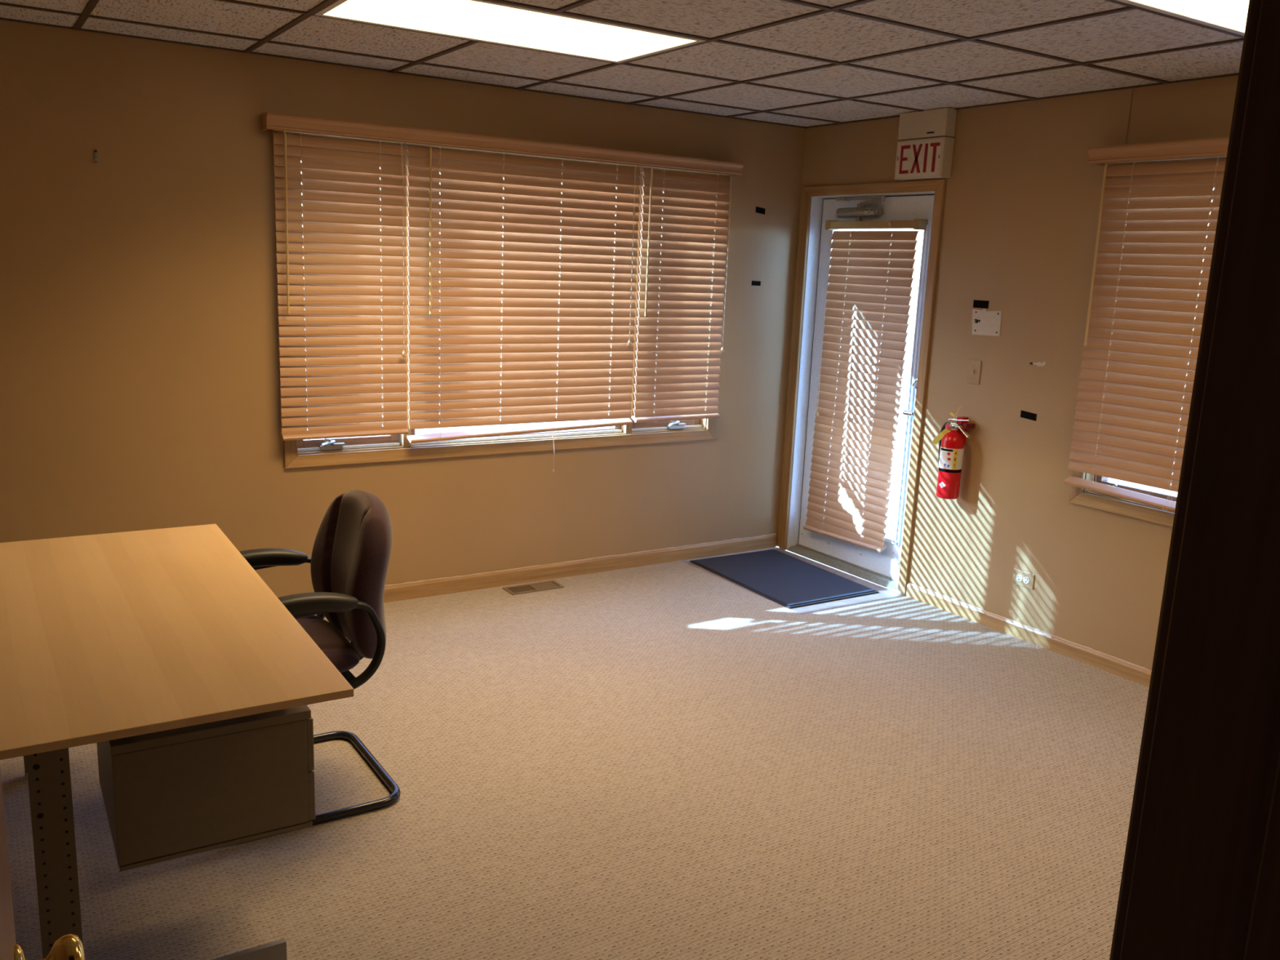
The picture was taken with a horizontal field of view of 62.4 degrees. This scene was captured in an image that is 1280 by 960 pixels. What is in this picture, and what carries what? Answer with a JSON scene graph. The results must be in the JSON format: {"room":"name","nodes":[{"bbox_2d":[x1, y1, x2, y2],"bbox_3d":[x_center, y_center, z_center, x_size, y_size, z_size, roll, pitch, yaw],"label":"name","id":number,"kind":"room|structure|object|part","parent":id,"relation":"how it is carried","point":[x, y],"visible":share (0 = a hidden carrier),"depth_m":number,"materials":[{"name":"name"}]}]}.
{"room":"office","nodes":[
{"label":"office","id":0,"kind":"room"},
{"bbox_2d":[0,19,805,597],"bbox_3d":[-1.167,-0.637,4.903,5.040,2.459,0.140,-5,14,-32],"label":"wall","id":1,"kind":"structure","parent":0,"point":[140,362],"depth_m":4.43,"materials":[{"name":"paint"}]},
{"bbox_2d":[93,149,97,162],"bbox_3d":[-2.087,-1.244,4.057,0.013,0.049,0.022,-5,14,-32],"label":"wall hook","id":2,"kind":"object","parent":1,"relation":"attached to","point":[95,150],"visible":1,"depth_m":4.06,"materials":[{"name":"metal"}]},
{"bbox_2d":[260,111,743,176],"bbox_3d":[-0.508,-1.558,4.973,2.443,0.064,0.104,-5,14,-32],"label":"window valance","id":3,"kind":"object","parent":1,"relation":"attached to","point":[272,121],"visible":1,"depth_m":4.80,"materials":[{"name":"brown wood"}]},
{"bbox_2d":[275,130,729,468],"bbox_3d":[-0.586,-0.867,5.222,2.365,1.455,0.156,-5,14,-32],"label":"window","id":4,"kind":"structure","parent":1,"relation":"in","point":[295,451],"depth_m":5.18,"materials":[{"name":"brown wood"}]},
{"bbox_3d":[-1.400,-0.166,4.807,0.108,0.054,0.047,-5,14,-32],"label":"crank handle","id":5,"kind":"part","parent":4,"relation":"part of","materials":[{"name":"grey metal"}]},
{"bbox_2d":[271,129,408,440],"bbox_3d":[-1.289,-0.845,4.615,0.567,1.336,0.074,-5,14,-32],"label":"window blind","id":6,"kind":"object","parent":4,"relation":"attached to","point":[345,204],"visible":0.98,"depth_m":4.62,"materials":[{"name":"brown wood"}]},
{"bbox_3d":[-1.439,-0.813,4.533,0.024,1.294,0.048,-5,14,-32],"label":"ladder cord","id":7,"kind":"part","parent":6,"relation":"part of","materials":[{"name":"beige fabric"}]},
{"bbox_3d":[-1.321,-0.212,4.755,0.567,0.033,0.051,-5,14,-32],"label":"rail","id":8,"kind":"part","parent":6,"relation":"part of","materials":[{"name":"brown wood"}]},
{"bbox_3d":[-1.153,-0.839,4.715,0.024,1.294,0.048,-5,14,-32],"label":"ladder cord","id":9,"kind":"part","parent":6,"relation":"part of","materials":[{"name":"beige fabric"}]},
{"bbox_3d":[-1.054,-1.032,4.697,0.013,0.915,0.006,3,12,5],"label":"lift cord","id":10,"kind":"part","parent":6,"relation":"part of","materials":[{"name":"beige fabric"}]},
{"bbox_3d":[-1.333,-0.798,4.763,0.484,1.323,0.050,-5,14,-32],"label":"sash","id":11,"kind":"part","parent":4,"relation":"part of","materials":[{"name":"brown wood"}]},
{"bbox_3d":[-0.591,-0.865,5.234,1.184,1.323,0.050,-5,14,-32],"label":"sash","id":12,"kind":"part","parent":4,"relation":"part of","materials":[{"name":"brown wood"}]},
{"bbox_2d":[405,142,640,471],"bbox_3d":[-0.535,-0.801,5.120,1.216,1.567,0.075,-5,14,-32],"label":"window blind","id":13,"kind":"object","parent":4,"relation":"attached to","point":[460,300],"visible":0.99,"depth_m":5.08,"materials":[{"name":"brown wood"}]},
{"bbox_3d":[-0.922,-0.839,4.867,0.024,1.336,0.048,-5,14,-32],"label":"ladder cord","id":14,"kind":"part","parent":13,"relation":"part of","materials":[{"name":"beige fabric"}]},
{"bbox_3d":[-0.658,-0.867,5.034,0.024,1.328,0.048,-5,14,-32],"label":"ladder cord","id":15,"kind":"part","parent":13,"relation":"part of","materials":[{"name":"white fabric"}]},
{"bbox_3d":[-0.564,-0.250,5.244,1.216,0.062,0.052,-5,14,-32],"label":"rail","id":16,"kind":"part","parent":13,"relation":"part of","materials":[{"name":"brown wood"}]},
{"bbox_3d":[-0.399,-0.894,5.198,0.024,1.321,0.048,-5,14,-32],"label":"ladder cord","id":17,"kind":"part","parent":13,"relation":"part of","materials":[{"name":"beige fabric"}]},
{"bbox_3d":[-0.139,-0.921,5.362,0.024,1.313,0.048,-5,14,-32],"label":"ladder cord","id":18,"kind":"part","parent":13,"relation":"part of","materials":[{"name":"beige fabric"}]},
{"bbox_3d":[-0.038,-1.143,5.337,0.008,0.875,0.008,-5,14,-32],"label":"lift cord","id":19,"kind":"part","parent":13,"relation":"part of","materials":[{"name":"beige fabric"}]},
{"bbox_3d":[0.149,-0.932,5.705,0.479,1.323,0.050,-5,14,-32],"label":"sash","id":20,"kind":"part","parent":4,"relation":"part of","materials":[{"name":"white plastic"}]},
{"bbox_3d":[0.200,-0.310,5.824,0.108,0.054,0.047,-5,14,-32],"label":"crank handle","id":21,"kind":"part","parent":4,"relation":"part of","materials":[{"name":"grey metal"}]},
{"bbox_2d":[631,165,731,422],"bbox_3d":[0.231,-0.979,5.582,0.550,1.343,0.075,-5,14,-32],"label":"window blind","id":22,"kind":"object","parent":4,"relation":"attached to","point":[681,300],"visible":1,"depth_m":5.59,"materials":[{"name":"brown wood"}]},
{"bbox_3d":[0.097,-0.948,5.511,0.024,1.301,0.048,-5,14,-32],"label":"ladder cord","id":23,"kind":"part","parent":22,"relation":"part of","materials":[{"name":"beige fabric"}]},
{"bbox_3d":[0.199,-0.342,5.723,0.550,0.034,0.052,-5,14,-32],"label":"rail","id":24,"kind":"part","parent":22,"relation":"part of","materials":[{"name":"brown wood"}]},
{"bbox_3d":[0.382,-0.974,5.691,0.024,1.300,0.048,-5,14,-32],"label":"ladder cord","id":25,"kind":"part","parent":22,"relation":"part of","materials":[{"name":"white fabric"}]},
{"bbox_3d":[0.464,-1.169,5.661,0.008,0.915,0.008,-5,14,-32],"label":"lift cord","id":26,"kind":"part","parent":22,"relation":"part of","materials":[{"name":"beige fabric"}]},
{"bbox_2d":[383,534,776,602],"bbox_3d":[-1.181,0.544,5.076,4.742,0.078,0.012,-5,14,-32],"label":"baseboard","id":27,"kind":"structure","parent":1,"relation":"attached to","point":[437,587],"depth_m":5.58,"materials":[{"name":"brown wood"}]},
{"bbox_2d":[384,533,776,586],"bbox_3d":[-1.172,0.503,5.073,4.720,0.014,0.008,-5,14,-32],"label":"caulk","id":28,"kind":"structure","parent":1,"relation":"attached to","point":[738,539],"depth_m":5.58,"materials":[{"name":"beige"}]},
{"bbox_2d":[751,280,760,285],"bbox_3d":[0.648,-1.098,5.902,0.064,0.027,0.001,-5,14,-32],"label":"tape strip","id":29,"kind":"object","parent":1,"relation":"attached to","point":[753,282],"visible":1,"depth_m":5.90,"materials":[{"name":"black plastic"}]},
{"bbox_2d":[755,206,764,214],"bbox_3d":[0.663,-1.483,5.822,0.066,0.040,0.001,-5,14,-32],"label":"tape strip","id":30,"kind":"object","parent":1,"relation":"attached to","point":[758,210],"visible":1,"depth_m":5.82,"materials":[{"name":"black plastic"}]},
{"bbox_2d":[0,546,1149,959],"bbox_3d":[-0.025,1.018,3.342,5.040,0.060,4.565,-5,14,-32],"label":"floor","id":31,"kind":"structure","parent":0,"point":[677,760],"depth_m":3.31,"materials":[{"name":"carpet"}]},
{"bbox_2d":[0,524,354,959],"bbox_3d":[-1.463,0.691,2.660,1.079,0.740,1.550,-5,14,-32],"label":"desk","id":32,"kind":"object","parent":31,"relation":"on","point":[166,651],"visible":0.94,"depth_m":2.32,"materials":[{"name":"brown wood"}]},
{"bbox_3d":[-1.861,0.573,3.227,0.075,0.688,0.036,-5,14,-32],"label":"leg","id":33,"kind":"part","parent":32,"relation":"part of","materials":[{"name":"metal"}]},
{"bbox_3d":[-1.200,0.816,2.177,0.075,0.688,0.036,-5,14,-32],"label":"leg","id":34,"kind":"part","parent":32,"relation":"part of","materials":[{"name":"metal"}]},
{"bbox_3d":[-0.855,0.562,2.569,0.016,0.126,0.409,-5,14,-31],"label":"drawer","id":35,"kind":"part","parent":32,"relation":"part of","materials":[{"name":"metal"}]},
{"bbox_3d":[-0.860,0.686,2.594,0.016,0.119,0.409,-5,14,-31],"label":"drawer","id":36,"kind":"part","parent":32,"relation":"part of","materials":[{"name":"wood"}]},
{"bbox_2d":[239,489,400,825],"bbox_3d":[-1.071,0.504,3.206,0.612,0.917,0.576,-5,14,-32],"label":"office chair","id":37,"kind":"object","parent":31,"relation":"on","point":[349,559],"visible":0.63,"depth_m":3.15,"materials":[{"name":"black fabric"}]},
{"bbox_3d":[-1.114,0.514,3.180,0.470,0.085,0.476,-5,14,-32],"label":"seat","id":38,"kind":"part","parent":37,"relation":"part of","materials":[{"name":"fabric"}]},
{"bbox_3d":[-0.878,0.289,3.283,0.173,0.513,0.464,-5,14,-32],"label":"backrest","id":39,"kind":"part","parent":37,"relation":"part of","materials":[{"name":"fabric"}]},
{"bbox_3d":[-1.083,0.753,3.256,0.563,0.408,0.551,-5,14,-32],"label":"sled frame","id":40,"kind":"part","parent":37,"relation":"part of","materials":[{"name":"black metal"}]},
{"bbox_2d":[502,580,564,595],"bbox_3d":[-0.541,0.546,5.370,0.292,0.006,0.120,-5,14,-32],"label":"floor vent","id":41,"kind":"object","parent":31,"relation":"in","point":[551,584],"visible":1,"depth_m":5.36,"materials":[{"name":"metal"}]},
{"bbox_2d":[0,0,1279,959],"bbox_3d":[-0.103,0.409,0.901,0.914,2.110,0.908,-5,14,-32],"label":"door","id":42,"kind":"structure","parent":31,"relation":"on","point":[1200,880],"depth_m":0.77,"materials":[{"name":"brown wood"}]},
{"bbox_3d":[-0.599,0.496,1.075,0.063,0.063,0.063,-5,14,-32],"label":"knob","id":43,"kind":"part","parent":42,"relation":"part of","materials":[{"name":"gold metal"}]},
{"bbox_3d":[0.096,0.479,0.599,0.914,2.110,0.172,-5,14,-32],"label":"casing","id":44,"kind":"part","parent":42,"relation":"part of","materials":[{"name":"brown wood"}]},
{"bbox_2d":[689,549,879,608],"bbox_3d":[0.766,0.521,5.756,0.638,0.012,0.905,-5,14,-32],"label":"door mat","id":45,"kind":"object","parent":31,"relation":"on","point":[788,581],"visible":1,"depth_m":5.69,"materials":[{"name":"fabric"}]},
{"bbox_2d":[0,0,1243,126],"bbox_3d":[0.075,-1.429,2.838,5.040,0.116,4.565,-5,14,-32],"label":"ceiling","id":46,"kind":"structure","parent":0,"point":[833,36],"depth_m":3.84,"materials":[{"name":"tile"}]},
{"bbox_2d":[314,0,705,62],"bbox_3d":[-0.429,-1.546,3.611,1.193,0.008,0.584,-5,14,-32],"label":"recessed light","id":47,"kind":"object","parent":46,"relation":"in","point":[481,20],"visible":1,"depth_m":3.60,"materials":[{"name":"white plastic"}]},
{"bbox_2d":[0,0,1244,128],"bbox_3d":[0.073,-1.371,2.850,4.760,0.008,4.285,-5,14,-32],"label":"grid","id":48,"kind":"object","parent":46,"relation":"attached to","point":[91,4],"visible":0.93,"depth_m":3.94,"materials":[{"name":"brown metal"}]},
{"bbox_2d":[1115,0,1248,35],"bbox_3d":[1.582,-1.289,2.763,1.193,0.008,0.584,-5,14,-32],"label":"recessed light","id":49,"kind":"object","parent":46,"relation":"in","point":[1229,15],"visible":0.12,"depth_m":3.02,"materials":[{"name":"white plastic"}]},
{"bbox_2d":[777,75,1238,671],"bbox_3d":[2.125,-0.387,4.341,0.140,2.459,4.425,-5,14,-32],"label":"wall","id":50,"kind":"structure","parent":0,"point":[1023,196],"depth_m":4.78,"materials":[{"name":"paint"}]},
{"bbox_2d":[778,179,946,595],"bbox_3d":[1.219,-0.524,5.748,0.178,2.089,1.013,-5,14,-32],"label":"door","id":51,"kind":"structure","parent":50,"relation":"in","point":[889,568],"depth_m":5.84,"materials":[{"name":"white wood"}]},
{"bbox_3d":[1.177,-1.483,5.623,0.044,0.051,0.385,-4,13,-29],"label":"closer arm","id":52,"kind":"part","parent":51,"relation":"part of","materials":[{"name":"grey metal"}]},
{"bbox_2d":[803,218,928,552],"bbox_3d":[1.188,-0.508,5.727,0.089,1.753,0.682,-5,14,-32],"label":"window blind","id":53,"kind":"object","parent":51,"relation":"attached to","point":[857,389],"visible":1,"depth_m":5.72,"materials":[{"name":"brown wood"}]},
{"bbox_3d":[1.028,-0.872,5.872,0.015,0.995,0.005,8,13,26],"label":"lift cord","id":54,"kind":"part","parent":53,"relation":"part of","materials":[{"name":"white fabric"}]},
{"bbox_3d":[1.086,-0.521,5.879,0.048,1.705,0.045,-2,12,-18],"label":"ladder cord","id":55,"kind":"part","parent":53,"relation":"part of","materials":[{"name":"white fabric"}]},
{"bbox_3d":[1.140,0.320,5.928,0.051,0.049,0.617,-5,14,-32],"label":"rail","id":56,"kind":"part","parent":53,"relation":"part of","materials":[{"name":"brown wood"}]},
{"bbox_3d":[1.248,-0.467,5.630,0.048,1.697,0.045,-2,12,-18],"label":"ladder cord","id":57,"kind":"part","parent":53,"relation":"part of","materials":[{"name":"white fabric"}]},
{"bbox_3d":[1.219,-0.539,5.743,0.016,1.678,0.708,-5,14,-32],"label":"glazing frame","id":58,"kind":"part","parent":51,"relation":"part of","materials":[{"name":"white metal"}]},
{"bbox_3d":[1.403,-0.343,5.445,0.055,0.064,0.082,-5,14,-32],"label":"lever handle","id":59,"kind":"part","parent":51,"relation":"part of","materials":[{"name":"silver metal"}]},
{"bbox_2d":[893,107,956,180],"bbox_3d":[1.381,-1.626,5.135,0.072,0.314,0.307,-5,14,-32],"label":"exit sign","id":60,"kind":"object","parent":50,"relation":"attached to","point":[925,150],"visible":1,"depth_m":5.09,"materials":[{"name":"beige plastic"}]},
{"bbox_3d":[1.350,-1.559,5.131,0.002,0.166,0.279,-5,14,-32],"label":"plate","id":61,"kind":"part","parent":60,"relation":"part of","materials":[{"name":"white plastic"}]},
{"bbox_2d":[931,405,975,499],"bbox_3d":[1.511,-0.136,5.086,0.132,0.450,0.192,-5,14,-32],"label":"fire extinguisher","id":62,"kind":"object","parent":50,"relation":"attached to","point":[953,436],"visible":1,"depth_m":5.06,"materials":[{"name":"red metal"}]},
{"bbox_3d":[1.497,-0.080,5.096,0.106,0.335,0.106,-5,14,-32],"label":"tank","id":63,"kind":"part","parent":62,"relation":"part of","materials":[{"name":"red metal"}]},
{"bbox_3d":[1.521,-0.286,5.029,0.020,0.018,0.119,-5,14,-32],"label":"lever","id":64,"kind":"part","parent":62,"relation":"part of","materials":[{"name":"silver metal"}]},
{"bbox_3d":[1.535,-0.232,5.015,0.022,0.059,0.085,-5,14,-32],"label":"lever","id":65,"kind":"part","parent":62,"relation":"part of","materials":[{"name":"silver metal"}]},
{"bbox_2d":[966,359,982,384],"bbox_3d":[1.583,-0.513,5.025,0.019,0.113,0.074,-5,14,-32],"label":"light switch","id":66,"kind":"object","parent":50,"relation":"attached to","point":[974,366],"visible":1,"depth_m":5.02,"materials":[{"name":"beige plastic"}]},
{"bbox_2d":[973,299,989,308],"bbox_3d":[1.602,-0.826,4.969,0.001,0.036,0.089,-5,14,-32],"label":"tape strip","id":67,"kind":"object","parent":50,"relation":"attached to","point":[976,304],"visible":1,"depth_m":4.97,"materials":[{"name":"black plastic"}]},
{"bbox_2d":[971,308,1002,336],"bbox_3d":[1.614,-0.738,4.947,0.017,0.125,0.171,-5,14,-32],"label":"wall plate","id":68,"kind":"object","parent":50,"relation":"attached to","point":[984,322],"depth_m":4.95,"materials":[{"name":"white plastic"}]},
{"bbox_2d":[1012,568,1035,589],"bbox_3d":[1.769,0.457,4.881,0.008,0.071,0.113,-5,14,-32],"label":"power outlet","id":69,"kind":"object","parent":50,"relation":"attached to","point":[1021,578],"visible":1,"depth_m":4.88,"materials":[{"name":"beige plastic"}]},
{"bbox_2d":[1016,574,1022,581],"bbox_3d":[1.756,0.453,4.897,0.002,0.033,0.033,-5,14,-32],"label":"socket","id":70,"kind":"object","parent":69,"relation":"attached to","point":[1019,577],"depth_m":4.90,"materials":[{"name":"white plastic"}]},
{"bbox_2d":[1022,576,1029,583],"bbox_3d":[1.777,0.461,4.865,0.002,0.033,0.033,-5,14,-32],"label":"socket","id":71,"kind":"object","parent":69,"relation":"attached to","point":[1025,579],"depth_m":4.86,"materials":[{"name":"white plastic"}]},
{"bbox_2d":[906,583,1151,687],"bbox_3d":[2.259,0.877,4.167,0.012,0.066,3.233,-5,14,-32],"label":"baseboard","id":72,"kind":"structure","parent":50,"relation":"attached to","point":[1108,664],"depth_m":4.84,"materials":[{"name":"brown wood"}]},
{"bbox_2d":[1020,410,1036,421],"bbox_3d":[1.761,-0.292,4.794,0.001,0.038,0.086,-5,14,-32],"label":"tape strip","id":73,"kind":"object","parent":50,"relation":"attached to","point":[1026,415],"visible":1,"depth_m":4.79,"materials":[{"name":"black plastic"}]},
{"bbox_2d":[908,582,1151,671],"bbox_3d":[2.257,0.842,4.165,0.008,0.016,3.205,-5,14,-32],"label":"caulk","id":74,"kind":"structure","parent":50,"relation":"attached to","point":[912,584],"depth_m":4.83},
{"bbox_2d":[1030,361,1045,366],"bbox_3d":[1.779,-0.521,4.732,0.002,0.024,0.080,-5,14,-32],"label":"paper scrap","id":75,"kind":"object","parent":50,"relation":"attached to","point":[1039,364],"visible":1,"depth_m":4.72,"materials":[{"name":"white paper"}]},
{"bbox_2d":[1123,88,1133,144],"bbox_3d":[1.977,-1.469,4.285,0.004,0.229,0.012,-5,14,-32],"label":"trim","id":76,"kind":"structure","parent":50,"relation":"attached to","point":[1126,131],"depth_m":4.28,"materials":[{"name":"paint"}]},
{"bbox_2d":[1068,156,1226,526],"bbox_3d":[2.185,-0.545,4.209,0.156,1.455,0.787,-5,14,-32],"label":"window","id":77,"kind":"structure","parent":50,"relation":"in","point":[1077,495],"depth_m":4.44,"materials":[{"name":"brown wood"}]},
{"bbox_2d":[1063,155,1226,511],"bbox_3d":[2.030,-0.597,4.215,0.074,1.397,0.579,-5,14,-32],"label":"window blind","id":78,"kind":"object","parent":77,"relation":"attached to","point":[1166,238],"visible":0.87,"depth_m":4.24,"materials":[{"name":"brown wood"}]},
{"bbox_3d":[1.947,-0.614,4.359,0.048,1.344,0.024,-5,14,-32],"label":"ladder cord","id":79,"kind":"part","parent":78,"relation":"part of","materials":[{"name":"white fabric"}]},
{"bbox_3d":[2.013,0.062,4.357,0.051,0.050,0.579,-5,14,-32],"label":"rail","id":80,"kind":"part","parent":78,"relation":"part of","materials":[{"name":"brown wood"}]},
{"bbox_3d":[2.131,-0.544,4.080,0.048,1.354,0.024,-5,14,-32],"label":"ladder cord","id":81,"kind":"part","parent":78,"relation":"part of","materials":[{"name":"white fabric"}]},
{"bbox_3d":[2.196,-0.542,4.217,0.050,1.323,0.665,-5,14,-32],"label":"sash","id":82,"kind":"part","parent":77,"relation":"part of","materials":[{"name":"white wood"}]},
{"bbox_2d":[1087,137,1229,165],"bbox_3d":[2.063,-1.270,4.085,0.104,0.064,0.690,-5,14,-32],"label":"window valance","id":83,"kind":"object","parent":50,"relation":"attached to","point":[1211,147],"visible":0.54,"depth_m":4.09,"materials":[{"name":"brown wood"}]},
{"label":"outside","id":84,"kind":"structure","parent":0,"visible":0},
{"bbox_2d":[304,303,1190,591],"bbox_3d":[-1.885,-0.164,10.550,60.000,0.200,70.000,-5,14,-32],"label":"outdoor background","id":85,"kind":"structure","parent":84,"point":[895,487],"depth_m":12.04,"materials":[{"name":"white"}]}
]}

